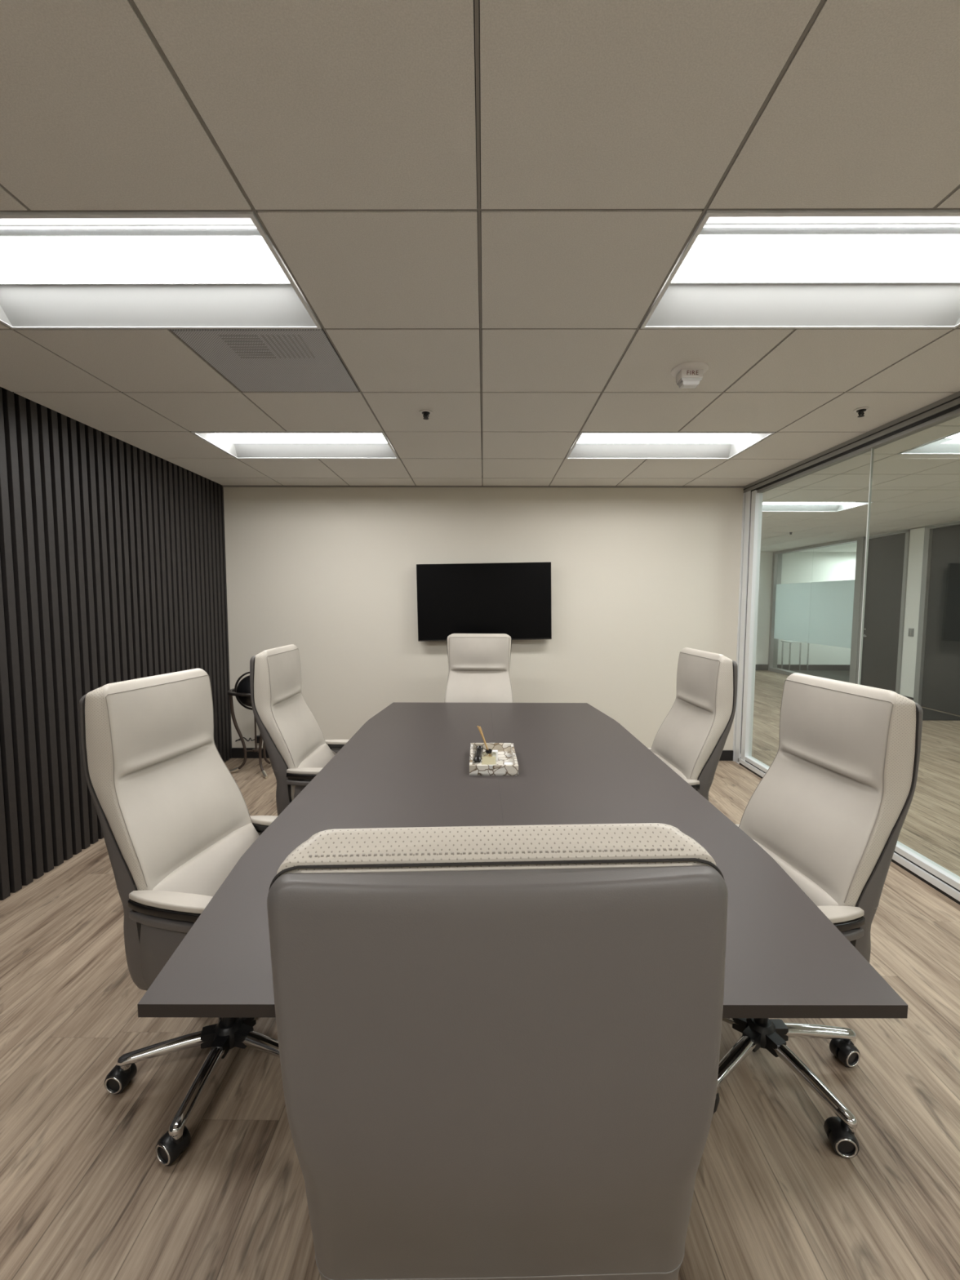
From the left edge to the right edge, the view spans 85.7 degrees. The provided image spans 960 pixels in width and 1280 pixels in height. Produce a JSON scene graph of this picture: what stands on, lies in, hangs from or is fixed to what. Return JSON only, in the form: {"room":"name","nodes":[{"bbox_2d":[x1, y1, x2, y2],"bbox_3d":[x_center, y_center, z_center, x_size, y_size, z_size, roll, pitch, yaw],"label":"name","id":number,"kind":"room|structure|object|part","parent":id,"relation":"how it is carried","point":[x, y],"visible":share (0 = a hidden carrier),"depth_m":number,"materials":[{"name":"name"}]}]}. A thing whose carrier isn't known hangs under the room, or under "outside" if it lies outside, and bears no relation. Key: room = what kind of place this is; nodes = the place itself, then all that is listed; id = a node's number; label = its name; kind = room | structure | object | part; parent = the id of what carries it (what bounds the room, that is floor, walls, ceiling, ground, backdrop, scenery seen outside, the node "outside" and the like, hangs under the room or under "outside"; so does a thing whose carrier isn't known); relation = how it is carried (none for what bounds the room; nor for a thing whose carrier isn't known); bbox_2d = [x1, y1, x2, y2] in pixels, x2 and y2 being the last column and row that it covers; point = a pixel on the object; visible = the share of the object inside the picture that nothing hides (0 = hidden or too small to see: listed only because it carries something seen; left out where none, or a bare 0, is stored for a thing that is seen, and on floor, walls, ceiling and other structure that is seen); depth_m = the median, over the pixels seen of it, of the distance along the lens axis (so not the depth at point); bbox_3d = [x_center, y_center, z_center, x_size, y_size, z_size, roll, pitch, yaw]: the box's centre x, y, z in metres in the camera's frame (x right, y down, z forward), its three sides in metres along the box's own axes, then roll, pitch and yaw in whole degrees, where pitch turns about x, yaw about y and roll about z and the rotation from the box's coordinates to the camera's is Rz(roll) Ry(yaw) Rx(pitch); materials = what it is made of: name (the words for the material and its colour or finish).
{"room":"office","nodes":[
{"label":"office","id":0,"kind":"room"},
{"bbox_2d":[0,386,231,900],"bbox_3d":[-2.464,-0.019,1.563,0.150,2.790,6.584,0,4,0],"label":"wall","id":1,"kind":"structure","parent":0,"point":[113,562],"depth_m":3.05,"materials":[{"name":"black wood"}]},
{"bbox_2d":[322,0,483,459],"bbox_3d":[3.640,-1.643,4.678,12.200,0.020,13.330,0,4,0],"label":"grid","id":2,"kind":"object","parent":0,"point":[473,0],"depth_m":1.56,"materials":[{"name":"black"}]},
{"bbox_2d":[0,0,959,486],"bbox_3d":[0.005,-1.173,1.459,4.780,0.015,6.584,0,4,0],"label":"ceiling","id":3,"kind":"structure","parent":0,"point":[310,104],"depth_m":1.31,"materials":[{"name":"tile"}]},
{"bbox_2d":[0,210,321,328],"bbox_3d":[-1.219,-1.229,1.709,1.205,0.088,0.596,0,4,0],"label":"ceiling light","id":4,"kind":"object","parent":3,"relation":"attached to","point":[59,269],"visible":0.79,"depth_m":1.72,"materials":[{"name":"white plastic"}]},
{"bbox_2d":[0,228,290,284],"bbox_3d":[-1.219,-1.243,1.708,1.159,0.052,0.243,0,4,0],"label":"diffuser","id":5,"kind":"object","parent":4,"relation":"attached to","point":[27,255],"depth_m":1.65,"materials":[{"name":"white plastic"}]},
{"bbox_2d":[171,328,358,391],"bbox_3d":[-0.910,-1.234,2.317,0.592,0.008,0.592,0,4,0],"label":"ceiling vent","id":6,"kind":"object","parent":3,"relation":"in","point":[252,360],"visible":1,"depth_m":2.26,"materials":[{"name":"grey metal"}]},
{"bbox_2d":[191,431,399,458],"bbox_3d":[-1.206,-1.365,3.532,1.205,0.088,0.596,0,4,0],"label":"ceiling light","id":7,"kind":"object","parent":3,"relation":"attached to","point":[238,444],"visible":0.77,"depth_m":3.57,"materials":[{"name":"white plastic"}]},
{"bbox_2d":[214,433,387,443],"bbox_3d":[-1.205,-1.379,3.531,1.159,0.052,0.243,0,4,0],"label":"diffuser","id":8,"kind":"object","parent":7,"relation":"attached to","point":[219,437],"depth_m":3.48,"materials":[{"name":"white plastic"}]},
{"bbox_2d":[419,409,432,419],"bbox_3d":[-0.302,-1.253,2.887,0.072,0.040,0.072,0,4,0],"label":"sprinkler","id":9,"kind":"object","parent":3,"relation":"attached to","point":[425,412],"visible":1,"depth_m":2.88,"materials":[{"name":"black metal"}]},
{"bbox_2d":[0,0,959,485],"bbox_3d":[0.005,-1.176,1.458,4.780,0.018,6.584,0,4,0],"label":"grid","id":10,"kind":"object","parent":3,"relation":"attached to","point":[478,209],"visible":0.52,"depth_m":1.40,"materials":[{"name":"grey metal"}]},
{"bbox_2d":[565,431,774,458],"bbox_3d":[1.233,-1.356,3.515,1.205,0.088,0.596,0,4,0],"label":"ceiling light","id":11,"kind":"object","parent":3,"relation":"attached to","point":[588,445],"visible":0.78,"depth_m":3.67,"materials":[{"name":"white plastic"}]},
{"bbox_2d":[577,433,751,443],"bbox_3d":[1.233,-1.370,3.514,1.159,0.052,0.243,0,4,0],"label":"diffuser","id":12,"kind":"object","parent":11,"relation":"attached to","point":[585,437],"depth_m":3.46,"materials":[{"name":"white plastic"}]},
{"bbox_2d":[671,360,708,388],"bbox_3d":[0.951,-1.190,2.351,0.160,0.078,0.160,0,4,0],"label":"fire alarm strobe","id":13,"kind":"object","parent":3,"relation":"attached to","point":[688,375],"visible":1,"depth_m":2.32,"materials":[{"name":"white plastic"}]},
{"bbox_2d":[640,208,959,328],"bbox_3d":[1.219,-1.220,1.691,1.205,0.088,0.596,0,4,0],"label":"ceiling light","id":14,"kind":"object","parent":3,"relation":"attached to","point":[738,268],"visible":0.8,"depth_m":1.70,"materials":[{"name":"white plastic"}]},
{"bbox_2d":[671,226,959,283],"bbox_3d":[1.219,-1.234,1.690,1.159,0.052,0.243,0,4,0],"label":"diffuser","id":15,"kind":"object","parent":14,"relation":"attached to","point":[718,255],"depth_m":1.63,"materials":[{"name":"white plastic"}]},
{"bbox_2d":[853,407,869,417],"bbox_3d":[2.085,-1.241,2.830,0.072,0.040,0.072,0,4,0],"label":"sprinkler","id":16,"kind":"object","parent":3,"relation":"attached to","point":[860,411],"visible":1,"depth_m":2.82,"materials":[{"name":"black metal"}]},
{"bbox_2d":[0,670,959,1279],"bbox_3d":[3.581,1.196,4.891,12.300,0.106,13.530,0,4,0],"label":"floor","id":17,"kind":"structure","parent":0,"point":[86,1193],"depth_m":1.49,"materials":[{"name":"brown wood"}]},
{"bbox_2d":[79,668,279,1165],"bbox_3d":[-0.829,0.750,1.690,0.726,1.247,0.730,1,4,11],"label":"chair","id":18,"kind":"object","parent":17,"relation":"on","point":[175,821],"visible":0.64,"depth_m":1.62,"materials":[{"name":"grey leather"}]},
{"bbox_3d":[-0.992,1.284,1.624,0.252,0.056,0.041,-1,4,-18],"label":"leg","id":19,"kind":"part","parent":18,"relation":"part of","materials":[{"name":"silver metal"}]},
{"bbox_3d":[-0.864,0.801,1.481,0.314,0.023,0.071,1,4,11],"label":"arm rail","id":20,"kind":"part","parent":18,"relation":"part of","materials":[{"name":"grey leather"}]},
{"bbox_3d":[-0.891,0.910,1.574,0.160,0.225,0.188,1,4,11],"label":"armrest","id":21,"kind":"part","parent":18,"relation":"part of","materials":[{"name":"grey leather"}]},
{"bbox_3d":[-0.864,0.774,1.479,0.314,0.038,0.072,1,4,11],"label":"arm plate","id":22,"kind":"part","parent":18,"relation":"part of","materials":[{"name":"black"}]},
{"bbox_2d":[84,668,252,890],"bbox_3d":[-1.029,0.427,1.763,0.221,0.616,0.501,1,4,11],"label":"cushion","id":23,"kind":"object","parent":18,"relation":"on","point":[166,802],"depth_m":1.66,"materials":[{"name":"beige leather"}]},
{"bbox_3d":[-0.815,1.294,1.496,0.041,0.057,0.252,0,4,0],"label":"leg","id":24,"kind":"part","parent":18,"relation":"part of","materials":[{"name":"silver metal"}]},
{"bbox_3d":[-0.713,0.845,1.732,0.512,0.252,0.480,1,4,11],"label":"seat","id":25,"kind":"part","parent":18,"relation":"part of","materials":[{"name":"beige leather"}]},
{"bbox_3d":[-0.760,0.735,2.011,0.314,0.038,0.072,1,4,11],"label":"arm plate","id":26,"kind":"part","parent":18,"relation":"part of","materials":[{"name":"black plastic"}]},
{"bbox_3d":[-0.638,1.285,1.624,0.252,0.057,0.041,2,5,18],"label":"leg","id":27,"kind":"part","parent":18,"relation":"part of","materials":[{"name":"silver metal"}]},
{"bbox_2d":[226,671,271,778],"bbox_3d":[-1.962,0.714,4.501,0.438,0.892,0.424,0,4,0],"label":"globe","id":28,"kind":"object","parent":17,"relation":"on","point":[242,692],"visible":0.52,"depth_m":4.45,"materials":[{"name":"black metal"}]},
{"bbox_3d":[-2.098,0.800,4.490,0.130,0.704,0.028,0,4,-6],"label":"leg","id":29,"kind":"part","parent":28,"relation":"part of","materials":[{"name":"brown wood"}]},
{"bbox_3d":[-1.856,0.807,4.403,0.028,0.704,0.130,-4,6,-43],"label":"leg","id":30,"kind":"part","parent":28,"relation":"part of","materials":[{"name":"brown wood"}]},
{"bbox_3d":[-1.898,0.790,4.639,0.028,0.704,0.130,2,5,24],"label":"leg","id":31,"kind":"part","parent":28,"relation":"part of","materials":[{"name":"brown wood"}]},
{"bbox_2d":[249,644,349,816],"bbox_3d":[-0.819,0.661,2.868,0.726,1.247,0.638,0,4,1],"label":"chair","id":32,"kind":"object","parent":17,"relation":"on","point":[297,748],"visible":0.55,"depth_m":2.67,"materials":[{"name":"grey leather"}]},
{"bbox_2d":[253,644,325,768],"bbox_3d":[-1.034,0.345,2.858,0.221,0.616,0.501,0,4,1],"label":"cushion","id":33,"kind":"object","parent":32,"relation":"on","point":[292,737],"depth_m":2.71,"materials":[{"name":"beige leather"}]},
{"bbox_3d":[-0.816,0.716,2.610,0.314,0.023,0.071,0,4,1],"label":"arm rail","id":34,"kind":"part","parent":32,"relation":"part of","materials":[{"name":"grey plastic"}]},
{"bbox_3d":[-0.859,0.826,2.697,0.160,0.225,0.188,0,4,1],"label":"armrest","id":35,"kind":"part","parent":32,"relation":"part of","materials":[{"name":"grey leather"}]},
{"bbox_3d":[-0.816,0.690,2.608,0.314,0.038,0.072,0,4,1],"label":"arm plate","id":36,"kind":"part","parent":32,"relation":"part of","materials":[{"name":"black"}]},
{"bbox_3d":[-0.712,0.759,2.885,0.512,0.252,0.480,0,4,1],"label":"seat","id":37,"kind":"part","parent":32,"relation":"part of","materials":[{"name":"beige leather"}]},
{"bbox_3d":[-0.809,0.649,3.151,0.314,0.038,0.072,0,4,1],"label":"arm plate","id":38,"kind":"part","parent":32,"relation":"part of","materials":[{"name":"black plastic"}]},
{"bbox_3d":[-0.809,0.676,3.153,0.314,0.023,0.071,0,4,1],"label":"arm rail","id":39,"kind":"part","parent":32,"relation":"part of","materials":[{"name":"grey metal"}]},
{"bbox_2d":[444,633,513,702],"bbox_3d":[-0.018,0.592,3.823,0.674,1.247,0.726,0,4,0],"label":"chair","id":40,"kind":"object","parent":17,"relation":"on","point":[479,664],"visible":0.43,"depth_m":4.02,"materials":[{"name":"grey leather"}]},
{"bbox_2d":[266,822,728,1279],"bbox_3d":[0.018,0.808,0.915,0.664,1.250,0.738,0,4,0],"label":"chair","id":41,"kind":"object","parent":17,"relation":"on","point":[499,1046],"visible":1,"depth_m":0.53,"materials":[{"name":"grey leather"}]},
{"bbox_2d":[276,822,716,877],"bbox_3d":[0.022,0.512,0.669,0.501,0.616,0.221,-1,4,0],"label":"cushion","id":42,"kind":"object","parent":41,"relation":"on","point":[640,849],"depth_m":0.56,"materials":[{"name":"beige leather"}]},
{"bbox_2d":[137,702,907,1017],"bbox_3d":[0.079,0.951,2.477,1.600,0.735,2.940,0,4,0],"label":"conference table","id":43,"kind":"object","parent":17,"relation":"on","point":[407,766],"visible":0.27,"depth_m":1.78,"materials":[{"name":"grey laminate"}]},
{"bbox_2d":[469,742,518,775],"bbox_3d":[0.061,0.560,2.456,0.216,0.045,0.365,0,4,0],"label":"tray","id":44,"kind":"object","parent":43,"relation":"on","point":[506,752],"visible":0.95,"depth_m":2.40,"materials":[{"name":"stone"}]},
{"bbox_2d":[474,745,483,762],"bbox_3d":[-0.006,0.553,2.519,0.037,0.030,0.188,0,4,3],"label":"remote control","id":45,"kind":"object","parent":44,"relation":"in","point":[479,749],"visible":1,"depth_m":2.49,"materials":[{"name":"black plastic"}]},
{"bbox_2d":[476,725,496,764],"bbox_3d":[0.030,0.486,2.372,0.089,0.187,0.037,0,4,0],"label":"reed diffuser","id":46,"kind":"object","parent":44,"relation":"in","point":[490,760],"visible":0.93,"depth_m":2.36,"materials":[{"name":"beige wood"}]},
{"bbox_2d":[492,750,497,760],"bbox_3d":[0.072,0.549,2.467,0.026,0.045,0.024,0,4,0],"label":"box","id":47,"kind":"object","parent":44,"relation":"in","point":[494,752],"visible":0.76,"depth_m":2.46,"materials":[{"name":"white"}]},
{"bbox_2d":[503,762,513,764],"bbox_3d":[0.131,0.572,2.364,0.042,0.017,0.040,0,4,0],"label":"case","id":48,"kind":"object","parent":44,"relation":"in","point":[504,763],"visible":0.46,"depth_m":2.36,"materials":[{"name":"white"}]},
{"bbox_2d":[647,647,737,800],"bbox_3d":[0.876,0.676,2.739,0.726,1.247,0.641,0,4,-3],"label":"chair","id":49,"kind":"object","parent":17,"relation":"on","point":[691,740],"visible":0.47,"depth_m":2.56,"materials":[{"name":"grey leather"}]},
{"bbox_3d":[0.770,0.775,2.728,0.512,0.252,0.480,0,4,-3],"label":"seat","id":50,"kind":"part","parent":49,"relation":"part of","materials":[{"name":"beige leather"}]},
{"bbox_3d":[0.886,0.706,2.456,0.314,0.038,0.072,0,4,-3],"label":"arm plate","id":51,"kind":"part","parent":49,"relation":"part of","materials":[{"name":"black plastic"}]},
{"bbox_2d":[781,640,809,673],"bbox_3d":[6.739,0.356,11.067,0.440,0.668,0.320,0,4,0],"label":"side table","id":52,"kind":"object","parent":17,"relation":"on","point":[783,642],"visible":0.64,"depth_m":10.94,"materials":[{"name":"white metal"}]},
{"bbox_3d":[6.550,0.359,11.204,0.022,0.640,0.022,0,4,0],"label":"leg","id":53,"kind":"part","parent":52,"relation":"part of","materials":[{"name":"silver metal"}]},
{"bbox_3d":[6.548,0.379,10.935,0.022,0.640,0.022,0,4,0],"label":"leg","id":54,"kind":"part","parent":52,"relation":"part of","materials":[{"name":"silver metal"}]},
{"bbox_3d":[6.930,0.360,11.201,0.022,0.640,0.022,0,4,0],"label":"leg","id":55,"kind":"part","parent":52,"relation":"part of","materials":[{"name":"silver metal"}]},
{"bbox_3d":[6.928,0.380,10.932,0.022,0.640,0.022,0,4,0],"label":"leg","id":56,"kind":"part","parent":52,"relation":"part of","materials":[{"name":"silver metal"}]},
{"bbox_2d":[712,672,923,1158],"bbox_3d":[0.883,0.757,1.663,0.726,1.247,0.667,0,4,-7],"label":"chair","id":57,"kind":"object","parent":17,"relation":"on","point":[831,807],"visible":0.68,"depth_m":1.57,"materials":[{"name":"grey leather"}]},
{"bbox_3d":[0.767,1.276,1.802,0.252,0.057,0.041,3,5,36],"label":"leg","id":58,"kind":"part","parent":57,"relation":"part of","materials":[{"name":"silver metal"}]},
{"bbox_3d":[0.768,1.292,1.584,0.252,0.057,0.041,-3,5,-36],"label":"leg","id":59,"kind":"part","parent":57,"relation":"part of","materials":[{"name":"silver metal"}]},
{"bbox_3d":[0.773,0.853,1.684,0.512,0.252,0.480,0,4,-7],"label":"seat","id":60,"kind":"part","parent":57,"relation":"part of","materials":[{"name":"beige leather"}]},
{"bbox_3d":[0.976,1.298,1.518,0.041,0.057,0.252,-1,5,-18],"label":"leg","id":61,"kind":"part","parent":57,"relation":"part of","materials":[{"name":"silver metal"}]},
{"bbox_3d":[1.104,1.285,1.695,0.252,0.056,0.041,0,4,0],"label":"leg","id":62,"kind":"part","parent":57,"relation":"part of","materials":[{"name":"silver metal"}]},
{"bbox_2d":[738,672,915,906],"bbox_3d":[1.096,0.439,1.690,0.221,0.616,0.501,0,4,-7],"label":"cushion","id":63,"kind":"object","parent":57,"relation":"on","point":[831,807],"depth_m":1.58,"materials":[{"name":"beige leather"}]},
{"bbox_3d":[0.905,0.784,1.419,0.314,0.038,0.072,0,4,-7],"label":"arm plate","id":64,"kind":"part","parent":57,"relation":"part of","materials":[{"name":"black"}]},
{"bbox_3d":[0.905,0.810,1.421,0.314,0.023,0.071,0,4,-7],"label":"arm rail","id":65,"kind":"part","parent":57,"relation":"part of","materials":[{"name":"grey leather"}]},
{"bbox_2d":[921,707,959,720],"bbox_3d":[5.817,0.991,7.015,0.940,0.012,0.830,0,4,0],"label":"door mat","id":66,"kind":"object","parent":17,"relation":"on","point":[928,714],"visible":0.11,"depth_m":6.79,"materials":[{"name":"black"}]},
{"bbox_2d":[222,459,743,750],"bbox_3d":[-0.009,-0.261,4.888,5.010,2.790,0.120,0,4,0],"label":"wall","id":67,"kind":"structure","parent":0,"point":[641,576],"depth_m":4.81,"materials":[{"name":"beige paint"}]},
{"bbox_2d":[235,735,259,742],"bbox_3d":[-2.198,0.942,4.912,0.247,0.065,0.045,0,4,0],"label":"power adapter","id":68,"kind":"object","parent":67,"relation":"attached to","point":[257,736],"visible":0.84,"depth_m":4.90,"materials":[{"name":"black plastic"}]},
{"bbox_3d":[-2.226,0.943,4.900,0.193,0.046,0.019,0,4,0],"label":"cord","id":69,"kind":"part","parent":68,"relation":"part of","materials":[{"name":"black plastic"}]},
{"bbox_2d":[231,747,733,760],"bbox_3d":[0.016,1.087,4.922,4.762,0.098,0.014,0,4,0],"label":"baseboard","id":70,"kind":"structure","parent":67,"relation":"attached to","point":[237,753],"depth_m":4.93,"materials":[{"name":"black"}]},
{"bbox_2d":[222,484,744,488],"bbox_3d":[0.039,-1.410,4.735,4.800,0.024,0.014,0,4,0],"label":"trim","id":71,"kind":"structure","parent":67,"relation":"attached to","point":[282,486],"depth_m":4.73,"materials":[{"name":"grey metal"}]},
{"bbox_2d":[416,562,551,641],"bbox_3d":[0.039,-0.350,4.765,1.224,0.702,0.100,-1,4,0],"label":"television","id":72,"kind":"object","parent":67,"relation":"attached to","point":[513,599],"visible":0.98,"depth_m":4.71,"materials":[{"name":"black plastic"}]},
{"bbox_2d":[733,391,959,904],"bbox_3d":[2.422,0.003,1.528,0.089,2.780,6.584,0,4,0],"label":"window frame","id":73,"kind":"structure","parent":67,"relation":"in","point":[752,511],"depth_m":4.39,"materials":[{"name":"silver metal"}]},
{"bbox_2d":[857,448,874,684],"bbox_3d":[2.435,-0.016,3.300,0.012,2.355,0.007,0,4,0],"label":"joint","id":74,"kind":"object","parent":73,"relation":"attached to","point":[872,449],"visible":0.64,"depth_m":3.26,"materials":[{"name":"white metal"}]},
{"bbox_2d":[755,551,856,664],"bbox_3d":[6.165,-0.727,11.372,7.240,2.790,0.120,0,4,0],"label":"wall","id":75,"kind":"structure","parent":0,"point":[797,566],"depth_m":11.26,"materials":[{"name":"white paint"}]},
{"bbox_2d":[755,664,849,670],"bbox_3d":[6.111,0.604,11.404,7.140,0.130,0.014,0,4,0],"label":"baseboard","id":76,"kind":"structure","parent":75,"relation":"attached to","point":[758,667],"depth_m":11.39,"materials":[{"name":"black"}]},
{"bbox_2d":[799,542,857,551],"bbox_3d":[8.057,-1.806,9.722,3.240,0.020,2.980,0,4,0],"label":"ceiling","id":77,"kind":"structure","parent":0,"point":[851,547],"depth_m":10.59,"materials":[{"name":"tile"}]},
{"bbox_2d":[760,416,959,551],"bbox_3d":[4.419,-1.438,4.688,3.840,0.015,13.130,0,4,0],"label":"ceiling","id":78,"kind":"structure","parent":0,"point":[930,502],"depth_m":5.27,"materials":[{"name":"tile"}]},
{"bbox_2d":[762,501,873,511],"bbox_3d":[3.689,-1.566,5.926,1.205,0.088,0.596,0,4,0],"label":"ceiling light","id":79,"kind":"object","parent":78,"relation":"attached to","point":[767,506],"visible":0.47,"depth_m":6.12,"materials":[{"name":"white plastic"}]},
{"bbox_2d":[762,502,854,504],"bbox_3d":[3.690,-1.580,5.925,1.159,0.052,0.243,0,4,0],"label":"diffuser","id":80,"kind":"object","parent":79,"relation":"attached to","point":[764,503],"depth_m":5.89,"materials":[{"name":"white plastic"}]},
{"bbox_2d":[763,431,959,530],"bbox_3d":[4.419,-1.441,4.688,3.840,0.018,13.130,0,4,0],"label":"grid","id":81,"kind":"object","parent":78,"relation":"attached to","point":[958,431],"visible":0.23,"depth_m":4.43,"materials":[{"name":"grey metal"}]},
{"bbox_2d":[897,431,959,453],"bbox_3d":[3.671,-1.384,3.494,1.205,0.088,0.596,0,4,0],"label":"ceiling light","id":82,"kind":"object","parent":78,"relation":"attached to","point":[949,444],"visible":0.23,"depth_m":3.73,"materials":[{"name":"white plastic"}]},
{"bbox_2d":[945,432,959,438],"bbox_3d":[3.671,-1.398,3.493,1.159,0.052,0.243,0,4,0],"label":"diffuser","id":83,"kind":"object","parent":82,"relation":"attached to","point":[957,436],"depth_m":3.51,"materials":[{"name":"white plastic"}]},
{"bbox_2d":[869,520,959,697],"bbox_3d":[6.396,-0.232,4.763,0.120,2.790,13.130,0,4,0],"label":"wall","id":84,"kind":"structure","parent":0,"point":[916,540],"depth_m":7.61,"materials":[{"name":"white paint"}]},
{"bbox_2d":[768,536,866,684],"bbox_3d":[6.422,-0.519,9.976,0.165,2.585,2.690,0,4,0],"label":"window","id":85,"kind":"structure","parent":84,"relation":"in","point":[831,608],"depth_m":9.40,"materials":[{"name":"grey glass"}]},
{"bbox_2d":[773,582,811,643],"bbox_3d":[6.412,-0.576,10.640,0.014,2.500,1.197,0,4,0],"label":"window","id":86,"kind":"structure","parent":85,"relation":"attached to","point":[793,601],"depth_m":10.58,"materials":[{"name":"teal glass"}]},
{"bbox_2d":[855,529,910,693],"bbox_3d":[6.397,-0.380,8.189,0.168,2.575,0.895,0,4,0],"label":"door","id":87,"kind":"structure","parent":84,"relation":"in","point":[888,553],"depth_m":8.17,"materials":[{"name":"grey"}]},
{"bbox_2d":[907,628,914,636],"bbox_3d":[6.343,-0.112,7.621,0.024,0.120,0.090,0,4,0],"label":"wall control","id":88,"kind":"object","parent":84,"relation":"attached to","point":[911,631],"visible":1,"depth_m":7.61,"materials":[{"name":"grey plastic"}]},
{"bbox_2d":[913,520,959,715],"bbox_3d":[6.387,-0.286,6.930,0.168,2.575,1.070,0,4,0],"label":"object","id":89,"kind":"structure","parent":84,"relation":"in","point":[937,668],"depth_m":7.17,"materials":[{"name":"grey"}]}
]}

